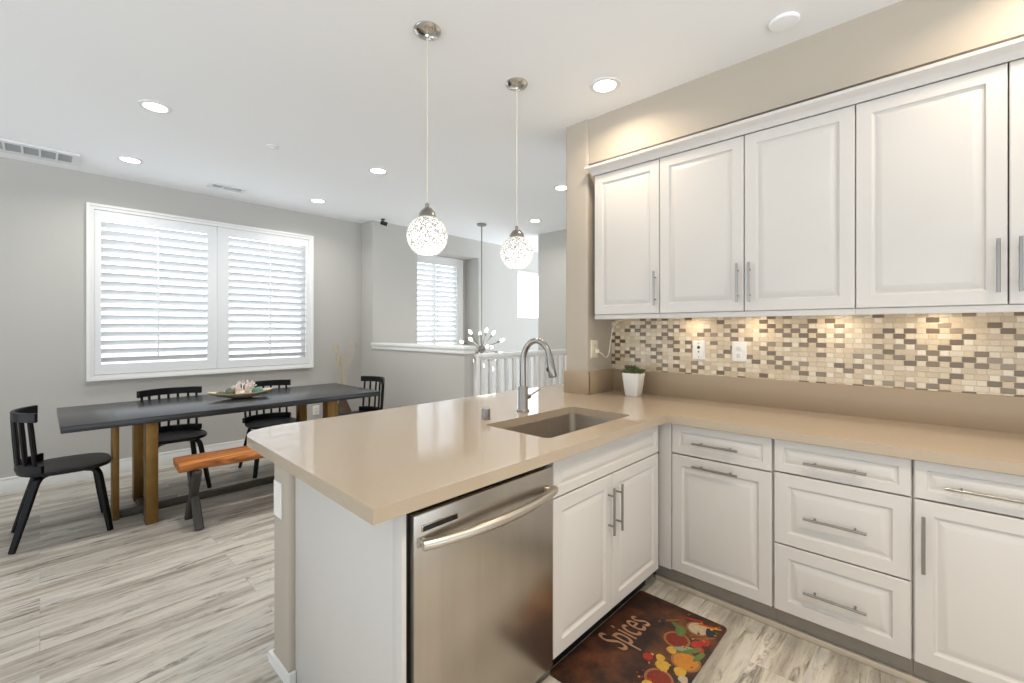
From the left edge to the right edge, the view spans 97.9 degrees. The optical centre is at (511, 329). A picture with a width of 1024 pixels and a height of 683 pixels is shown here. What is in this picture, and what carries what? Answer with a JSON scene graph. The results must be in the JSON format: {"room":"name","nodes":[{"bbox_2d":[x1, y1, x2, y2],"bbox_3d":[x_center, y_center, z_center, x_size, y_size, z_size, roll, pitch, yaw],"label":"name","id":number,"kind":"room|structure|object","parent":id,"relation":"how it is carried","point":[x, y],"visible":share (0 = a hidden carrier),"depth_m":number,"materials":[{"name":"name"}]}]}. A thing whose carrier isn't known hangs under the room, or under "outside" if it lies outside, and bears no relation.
{"room":"kitchen","nodes":[
{"label":"kitchen","id":0,"kind":"room"},
{"bbox_2d":[0,157,361,477],"bbox_3d":[-4.296,0.028,3.694,0.150,2.895,6.470,0,0,43],"label":"wall","id":1,"kind":"structure","parent":0,"point":[43,207],"depth_m":4.02,"materials":[{"name":"grey paint"}]},
{"bbox_2d":[0,439,244,493],"bbox_3d":[-4.242,1.291,3.632,0.015,0.128,6.455,0,0,43],"label":"baseboard","id":2,"kind":"structure","parent":1,"relation":"attached to","point":[14,483],"depth_m":4.12,"materials":[{"name":"white paint"}]},
{"bbox_2d":[86,202,313,381],"bbox_3d":[-3.197,-0.337,4.808,0.178,1.616,2.023,0,0,43],"label":"window shutters","id":3,"kind":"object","parent":1,"relation":"in","point":[218,253],"depth_m":4.62,"materials":[{"name":"white paint"}]},
{"bbox_2d":[313,405,318,414],"bbox_3d":[-2.436,1.008,5.547,0.010,0.115,0.080,0,0,43],"label":"duplex outlet","id":4,"kind":"object","parent":1,"relation":"attached to","point":[315,408],"visible":1,"depth_m":5.54,"materials":[{"name":"white plastic"}]},
{"bbox_2d":[274,464,294,672],"bbox_3d":[-0.266,0.918,2.449,0.170,0.874,1.887,0,0,43],"label":"wall","id":5,"kind":"structure","parent":0,"point":[284,528],"depth_m":1.73,"materials":[{"name":"beige paint"}]},
{"bbox_2d":[274,479,281,518],"bbox_3d":[-0.934,0.677,1.776,0.075,0.140,0.008,0,0,43],"label":"switch plate","id":6,"kind":"object","parent":5,"relation":"attached to","point":[277,485],"visible":1,"depth_m":1.77,"materials":[{"name":"white plastic"}]},
{"bbox_2d":[269,648,295,682],"bbox_3d":[-0.284,1.334,2.429,0.196,0.042,1.859,0,0,43],"label":"baseboard","id":7,"kind":"structure","parent":5,"relation":"attached to","point":[286,677],"depth_m":1.73,"materials":[{"name":"white paint"}]},
{"bbox_2d":[373,349,472,409],"bbox_3d":[-1.107,1.405,5.214,1.830,2.300,0.120,0,0,43],"label":"wall","id":8,"kind":"structure","parent":0,"point":[411,377],"depth_m":5.05,"materials":[{"name":"grey paint"}]},
{"bbox_2d":[371,342,476,353],"bbox_3d":[-1.098,0.214,5.205,1.855,0.082,0.170,0,0,43],"label":"trim","id":9,"kind":"structure","parent":8,"relation":"on","point":[436,348],"depth_m":4.98,"materials":[{"name":"white paint"}]},
{"bbox_2d":[362,220,537,405],"bbox_3d":[-0.378,0.568,7.558,0.330,3.975,4.530,0,0,43],"label":"wall","id":10,"kind":"structure","parent":0,"point":[389,264],"depth_m":6.29,"materials":[{"name":"grey paint"}]},
{"bbox_2d":[518,270,537,319],"bbox_3d":[0.427,-0.617,8.440,0.050,0.896,1.343,0,0,43],"label":"window","id":11,"kind":"structure","parent":10,"relation":"in","point":[519,272],"depth_m":8.28,"materials":[{"name":"white paint"}]},
{"bbox_2d":[0,0,901,251],"bbox_3d":[0.501,-1.480,2.278,9.400,0.120,11.000,0,0,43],"label":"ceiling","id":12,"kind":"structure","parent":0,"point":[339,86],"depth_m":2.59,"materials":[{"name":"white paint"}]},
{"bbox_2d":[0,138,79,165],"bbox_3d":[-3.878,-1.413,3.474,0.330,0.014,0.725,0,0,43],"label":"ceiling vent","id":13,"kind":"object","parent":12,"relation":"in","point":[7,146],"visible":1,"depth_m":3.56,"materials":[{"name":"white metal"}]},
{"bbox_2d":[116,155,143,163],"bbox_3d":[-3.196,-1.415,3.732,0.176,0.008,0.176,0,0,43],"label":"recessed light","id":14,"kind":"object","parent":12,"relation":"in","point":[128,159],"visible":1,"depth_m":3.72,"materials":[{"name":"white metal"}]},
{"bbox_2d":[137,99,172,113],"bbox_3d":[-2.274,-1.415,2.843,0.176,0.008,0.176,0,0,43],"label":"recessed light","id":15,"kind":"object","parent":12,"relation":"in","point":[154,106],"visible":1,"depth_m":2.83,"materials":[{"name":"white metal"}]},
{"bbox_2d":[207,182,246,192],"bbox_3d":[-2.847,-1.413,4.457,0.160,0.012,0.310,0,0,43],"label":"ceiling vent","id":16,"kind":"object","parent":12,"relation":"in","point":[211,184],"visible":1,"depth_m":4.44,"materials":[{"name":"white metal"}]},
{"bbox_2d":[266,144,278,149],"bbox_3d":[-1.858,-1.411,3.466,0.090,0.018,0.090,0,0,43],"label":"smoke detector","id":17,"kind":"object","parent":12,"relation":"attached to","point":[271,146],"visible":1,"depth_m":3.45,"materials":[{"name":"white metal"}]},
{"bbox_2d":[309,198,326,202],"bbox_3d":[-2.140,-1.415,4.920,0.176,0.008,0.176,0,0,43],"label":"recessed light","id":18,"kind":"object","parent":12,"relation":"in","point":[316,200],"visible":1,"depth_m":4.90,"materials":[{"name":"white metal"}]},
{"bbox_2d":[368,167,387,173],"bbox_3d":[-1.199,-1.415,3.991,0.176,0.008,0.176,0,0,43],"label":"recessed light","id":19,"kind":"object","parent":12,"relation":"in","point":[375,170],"visible":1,"depth_m":3.98,"materials":[{"name":"white metal"}]},
{"bbox_2d":[380,219,387,225],"bbox_3d":[-1.651,-1.375,5.756,0.099,0.090,0.059,0,0,-19],"label":"security camera","id":20,"kind":"object","parent":12,"relation":"attached to","point":[382,222],"visible":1,"depth_m":5.74,"materials":[{"name":"black plastic"}]},
{"bbox_2d":[407,21,447,254],"bbox_3d":[-0.402,-0.888,2.116,0.192,1.062,0.192,0,0,43],"label":"pendant light","id":21,"kind":"object","parent":12,"relation":"hanging from","point":[426,234],"visible":1,"depth_m":2.06,"materials":[{"name":"white glass"}]},
{"bbox_2d":[460,223,504,370],"bbox_3d":[-0.441,-0.411,6.033,0.633,2.017,0.673,0,0,43],"label":"sputnik chandelier","id":22,"kind":"object","parent":12,"relation":"hanging from","point":[481,349],"visible":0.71,"depth_m":6.01,"materials":[{"name":"silver metal"}]},
{"bbox_2d":[500,77,532,267],"bbox_3d":[0.027,-0.888,2.577,0.192,1.062,0.192,0,0,43],"label":"pendant light","id":23,"kind":"object","parent":12,"relation":"hanging from","point":[516,251],"visible":1,"depth_m":2.52,"materials":[{"name":"white glass"}]},
{"bbox_2d":[528,219,541,222],"bbox_3d":[0.300,-1.415,5.827,0.176,0.008,0.176,0,0,43],"label":"recessed light","id":24,"kind":"object","parent":12,"relation":"in","point":[530,220],"visible":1,"depth_m":5.80,"materials":[{"name":"white metal"}]},
{"bbox_2d":[553,185,565,190],"bbox_3d":[0.501,-1.415,4.469,0.176,0.008,0.176,0,0,43],"label":"recessed light","id":25,"kind":"object","parent":12,"relation":"in","point":[558,187],"visible":0.7,"depth_m":4.45,"materials":[{"name":"white metal"}]},
{"bbox_2d":[590,77,620,93],"bbox_3d":[0.541,-1.415,2.594,0.176,0.008,0.176,0,0,43],"label":"recessed light","id":26,"kind":"object","parent":12,"relation":"in","point":[603,85],"visible":1,"depth_m":2.59,"materials":[{"name":"white metal"}]},
{"bbox_2d":[768,11,799,31],"bbox_3d":[1.253,-1.412,2.055,0.124,0.015,0.124,0,0,43],"label":"smoke detector","id":27,"kind":"object","parent":12,"relation":"attached to","point":[784,21],"visible":1,"depth_m":2.04,"materials":[{"name":"white paint"}]},
{"bbox_2d":[0,458,908,682],"bbox_3d":[-0.213,1.415,1.405,9.240,0.120,8.750,0,0,43],"label":"floor","id":28,"kind":"structure","parent":0,"point":[164,601],"depth_m":2.21,"materials":[{"name":"grey wood"}]},
{"bbox_2d":[8,405,113,553],"bbox_3d":[-3.016,0.938,2.997,0.459,0.835,0.482,0,0,43],"label":"dining chair","id":29,"kind":"object","parent":28,"relation":"on","point":[34,467],"visible":1,"depth_m":2.86,"materials":[{"name":"black paint"}]},
{"bbox_2d":[137,386,211,487],"bbox_3d":[-2.890,0.938,3.810,0.482,0.835,0.459,0,0,43],"label":"dining chair","id":30,"kind":"object","parent":28,"relation":"on","point":[192,432],"visible":0.56,"depth_m":3.90,"materials":[{"name":"black paint"}]},
{"bbox_2d":[57,383,380,525],"bbox_3d":[-2.354,0.975,3.831,0.960,0.760,2.163,0,0,43],"label":"dining table","id":31,"kind":"object","parent":28,"relation":"on","point":[144,416],"visible":0.69,"depth_m":3.39,"materials":[{"name":"grey wood"}]},
{"bbox_2d":[207,388,272,398],"bbox_3d":[-2.345,0.560,3.866,0.255,0.068,0.485,0,0,43],"label":"shell bowl","id":32,"kind":"object","parent":31,"relation":"on","point":[236,395],"visible":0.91,"depth_m":3.80,"materials":[{"name":"ceramic"}]},
{"bbox_2d":[225,388,235,393],"bbox_3d":[-2.410,0.543,3.815,0.082,0.084,0.085,0,0,43],"label":"moss ball","id":33,"kind":"object","parent":32,"relation":"in","point":[228,390],"visible":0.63,"depth_m":3.79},
{"bbox_2d":[232,380,256,392],"bbox_3d":[-2.355,0.514,3.903,0.188,0.138,0.194,0,0,43],"label":"coral","id":34,"kind":"object","parent":32,"relation":"in","point":[250,385],"visible":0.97,"depth_m":3.89},
{"bbox_2d":[252,387,263,394],"bbox_3d":[-2.248,0.548,3.939,0.077,0.074,0.096,0,0,43],"label":"moss ball","id":35,"kind":"object","parent":32,"relation":"in","point":[256,389],"visible":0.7,"depth_m":3.92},
{"bbox_2d":[173,446,264,530],"bbox_3d":[-1.848,1.129,3.473,0.349,0.452,1.248,0,0,43],"label":"bench","id":36,"kind":"object","parent":28,"relation":"on","point":[190,464],"visible":0.45,"depth_m":3.09,"materials":[{"name":"orange wood"}]},
{"bbox_2d":[238,379,298,477],"bbox_3d":[-2.354,0.938,4.363,0.482,0.835,0.459,0,0,43],"label":"dining chair","id":37,"kind":"object","parent":28,"relation":"on","point":[257,421],"visible":0.64,"depth_m":4.41,"materials":[{"name":"black paint"}]},
{"bbox_2d":[333,341,356,413],"bbox_3d":[-2.117,0.743,5.583,0.339,1.224,0.310,0,0,43],"label":"floor vase","id":38,"kind":"object","parent":28,"relation":"on","point":[343,406],"visible":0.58,"depth_m":5.53,"materials":[{"name":"wicker"}]},
{"bbox_2d":[338,400,350,413],"bbox_3d":[-2.111,1.075,5.571,0.300,0.560,0.300,0,0,43],"label":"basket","id":39,"kind":"object","parent":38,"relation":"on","point":[343,406],"depth_m":5.52,"materials":[{"name":"wicker"}]},
{"bbox_2d":[295,477,405,682],"bbox_3d":[-0.563,0.918,1.466,0.746,0.874,0.015,0,0,43],"label":"end panel","id":40,"kind":"object","parent":28,"relation":"on","point":[350,572],"visible":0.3,"depth_m":1.43,"materials":[{"name":"white wood"}]},
{"bbox_2d":[338,376,384,415],"bbox_3d":[-1.604,0.938,4.724,0.459,0.835,0.482,0,0,43],"label":"dining chair","id":41,"kind":"object","parent":28,"relation":"on","point":[381,380],"visible":0.34,"depth_m":4.90,"materials":[{"name":"black paint"}]},
{"bbox_2d":[406,465,558,682],"bbox_3d":[-0.256,0.924,1.623,0.698,0.862,0.628,0,0,43],"label":"dishwasher","id":42,"kind":"object","parent":28,"relation":"on","point":[479,562],"visible":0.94,"depth_m":1.40,"materials":[{"name":"silver metal"}]},
{"bbox_2d":[406,513,408,682],"bbox_3d":[-0.299,0.874,1.658,0.588,0.762,0.620,0,0,43],"label":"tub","id":43,"kind":"object","parent":42,"relation":"in","point":[407,515],"depth_m":1.24,"materials":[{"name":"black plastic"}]},
{"bbox_2d":[474,349,565,395],"bbox_3d":[0.320,0.806,5.352,0.065,1.098,2.037,0,0,43],"label":"stair railing","id":44,"kind":"object","parent":28,"relation":"on","point":[479,359],"visible":0.28,"depth_m":4.95,"materials":[{"name":"white paint"}]},
{"bbox_2d":[541,426,657,676],"bbox_3d":[0.238,0.918,2.201,0.676,0.874,0.888,0,0,43],"label":"base cabinet","id":45,"kind":"object","parent":28,"relation":"on","point":[605,504],"visible":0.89,"depth_m":1.92,"materials":[{"name":"white wood"}]},
{"bbox_2d":[247,369,1023,525],"bbox_3d":[0.989,0.384,1.480,3.795,0.195,2.390,0,0,43],"label":"countertop","id":46,"kind":"structure","parent":45,"relation":"on","point":[380,466],"depth_m":1.94,"materials":[{"name":"beige stone"}]},
{"bbox_2d":[517,338,556,411],"bbox_3d":[0.141,0.243,2.373,0.224,0.396,0.141,0,0,43],"label":"kitchen faucet","id":47,"kind":"object","parent":46,"relation":"on","point":[523,396],"visible":1,"depth_m":2.38,"materials":[{"name":"silver metal"}]},
{"bbox_2d":[517,386,528,411],"bbox_3d":[0.059,0.373,2.400,0.068,0.135,0.068,0,0,43],"label":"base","id":48,"kind":"object","parent":47,"relation":"attached to","point":[523,396],"depth_m":2.38,"materials":[{"name":"silver metal"}]},
{"bbox_2d":[505,414,612,437],"bbox_3d":[0.243,0.583,2.173,0.419,0.203,0.723,0,0,43],"label":"sink","id":49,"kind":"object","parent":46,"relation":"in","point":[564,424],"visible":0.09,"depth_m":2.44,"materials":[{"name":"silver metal"}]},
{"bbox_2d":[622,364,644,396],"bbox_3d":[0.807,0.336,2.963,0.162,0.210,0.166,0,0,43],"label":"potted plant","id":50,"kind":"object","parent":46,"relation":"on","point":[633,376],"visible":1,"depth_m":2.92,"materials":[{"name":"green plant"}]},
{"bbox_2d":[550,591,726,682],"bbox_3d":[0.559,1.351,1.884,0.430,0.008,0.763,0,0,43],"label":"kitchen mat","id":51,"kind":"object","parent":28,"relation":"on","point":[650,638],"visible":1,"depth_m":1.89,"materials":[{"name":"brown fabric"}]},
{"bbox_2d":[636,614,721,682],"bbox_3d":[0.631,1.348,1.830,0.252,0.002,0.704,0,0,43],"label":"picture","id":52,"kind":"object","parent":51,"relation":"on","point":[673,648],"depth_m":1.89,"materials":[{"name":"fabric"}]},
{"bbox_2d":[656,423,775,619],"bbox_3d":[1.146,0.918,2.394,0.578,0.874,0.636,0,0,43],"label":"base cabinet","id":53,"kind":"object","parent":28,"relation":"on","point":[716,487],"visible":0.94,"depth_m":2.15,"materials":[{"name":"white wood"}]},
{"bbox_2d":[655,574,931,682],"bbox_3d":[1.760,1.341,1.496,2.695,0.028,0.018,0,0,43],"label":"baseboard","id":54,"kind":"structure","parent":28,"relation":"on","point":[910,678],"depth_m":1.96,"materials":[{"name":"white wood"}]},
{"bbox_2d":[774,439,912,674],"bbox_3d":[1.526,0.918,2.035,0.464,0.874,0.636,0,0,43],"label":"base cabinet","id":55,"kind":"object","parent":28,"relation":"on","point":[843,518],"visible":0.94,"depth_m":1.81,"materials":[{"name":"white wood"}]},
{"bbox_2d":[913,460,1023,682],"bbox_3d":[1.864,0.918,1.716,0.466,0.874,0.636,0,0,43],"label":"base cabinet","id":56,"kind":"object","parent":28,"relation":"on","point":[968,523],"visible":0.94,"depth_m":1.57,"materials":[{"name":"white wood"}]},
{"bbox_2d":[463,260,464,344],"bbox_3d":[-0.541,0.568,7.713,0.120,3.975,4.530,0,0,43],"label":"wall niche","id":57,"kind":"object","parent":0,"point":[463,260],"visible":0.03,"depth_m":7.37,"materials":[{"name":"grey paint"}]},
{"bbox_2d":[417,254,462,344],"bbox_3d":[-1.198,-0.353,6.968,0.148,1.556,1.005,0,0,43],"label":"window","id":58,"kind":"structure","parent":57,"relation":"attached to","point":[456,265],"depth_m":7.01,"materials":[{"name":"white paint"}]},
{"bbox_2d":[538,229,565,386],"bbox_3d":[1.636,0.568,5.594,3.305,3.975,0.120,0,0,43],"label":"wall","id":59,"kind":"structure","parent":0,"point":[551,245],"depth_m":6.50,"materials":[{"name":"grey paint"}]},
{"bbox_2d":[566,120,611,371],"bbox_3d":[0.593,-0.033,3.238,0.185,2.775,0.438,0,0,43],"label":"wall column","id":60,"kind":"structure","parent":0,"point":[582,327],"depth_m":3.08,"materials":[{"name":"beige paint"}]},
{"bbox_2d":[591,340,597,357],"bbox_3d":[0.568,0.135,3.069,0.010,0.124,0.082,0,0,43],"label":"duplex outlet","id":61,"kind":"object","parent":60,"relation":"attached to","point":[594,343],"visible":0.98,"depth_m":3.06,"materials":[{"name":"white plastic"}]},
{"bbox_2d":[595,320,624,357],"bbox_3d":[0.675,0.066,3.079,0.219,0.260,0.035,0,0,-11],"label":"power cord","id":62,"kind":"object","parent":61,"relation":"attached to","point":[596,350],"visible":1,"depth_m":3.09,"materials":[{"name":"white plastic"}]},
{"bbox_2d":[589,0,1023,164],"bbox_3d":[1.824,-1.270,2.004,3.300,0.301,0.302,0,0,43],"label":"wall","id":63,"kind":"structure","parent":0,"point":[902,36],"depth_m":2.14,"materials":[{"name":"beige paint"}]},
{"bbox_2d":[657,372,1016,529],"bbox_3d":[2.659,-0.033,1.505,5.200,2.775,0.120,0,0,43],"label":"wall","id":64,"kind":"structure","parent":0,"point":[668,372],"depth_m":3.00,"materials":[{"name":"beige paint"}]},
{"bbox_2d":[595,158,664,319],"bbox_3d":[0.810,-0.565,2.912,0.454,1.000,0.356,0,0,43],"label":"upper cabinet","id":65,"kind":"object","parent":64,"relation":"attached to","point":[627,200],"visible":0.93,"depth_m":2.80,"materials":[{"name":"white wood"}]},
{"bbox_2d":[660,104,858,318],"bbox_3d":[1.312,-0.565,2.438,0.928,1.000,0.356,0,0,43],"label":"upper cabinet","id":66,"kind":"object","parent":64,"relation":"attached to","point":[762,223],"visible":0.94,"depth_m":2.28,"materials":[{"name":"white wood"}]},
{"bbox_2d":[584,37,1023,176],"bbox_3d":[1.551,-1.046,1.996,2.886,0.058,0.068,0,0,43],"label":"trim","id":67,"kind":"structure","parent":66,"relation":"attached to","point":[1011,50],"depth_m":2.04,"materials":[{"name":"white wood"}]},
{"bbox_2d":[612,312,1023,396],"bbox_3d":[1.925,0.101,2.110,3.299,0.371,0.008,0,0,43],"label":"wall tile","id":68,"kind":"structure","parent":64,"relation":"attached to","point":[976,353],"depth_m":2.29,"materials":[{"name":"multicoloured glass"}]},
{"bbox_2d":[693,341,704,359],"bbox_3d":[1.176,0.132,2.807,0.078,0.118,0.008,0,0,43],"label":"jack plate","id":69,"kind":"object","parent":68,"relation":"attached to","point":[698,346],"visible":1,"depth_m":2.80,"materials":[{"name":"white plastic"}]},
{"bbox_2d":[732,341,746,361],"bbox_3d":[1.346,0.132,2.644,0.080,0.118,0.010,0,0,43],"label":"duplex outlet","id":70,"kind":"object","parent":68,"relation":"attached to","point":[739,349],"visible":1,"depth_m":2.64,"materials":[{"name":"white plastic"}]},
{"bbox_2d":[856,58,1023,315],"bbox_3d":[1.987,-0.565,1.800,0.928,1.000,0.356,0,0,43],"label":"upper cabinet","id":71,"kind":"object","parent":64,"relation":"attached to","point":[940,164],"visible":0.98,"depth_m":1.83,"materials":[{"name":"white wood"}]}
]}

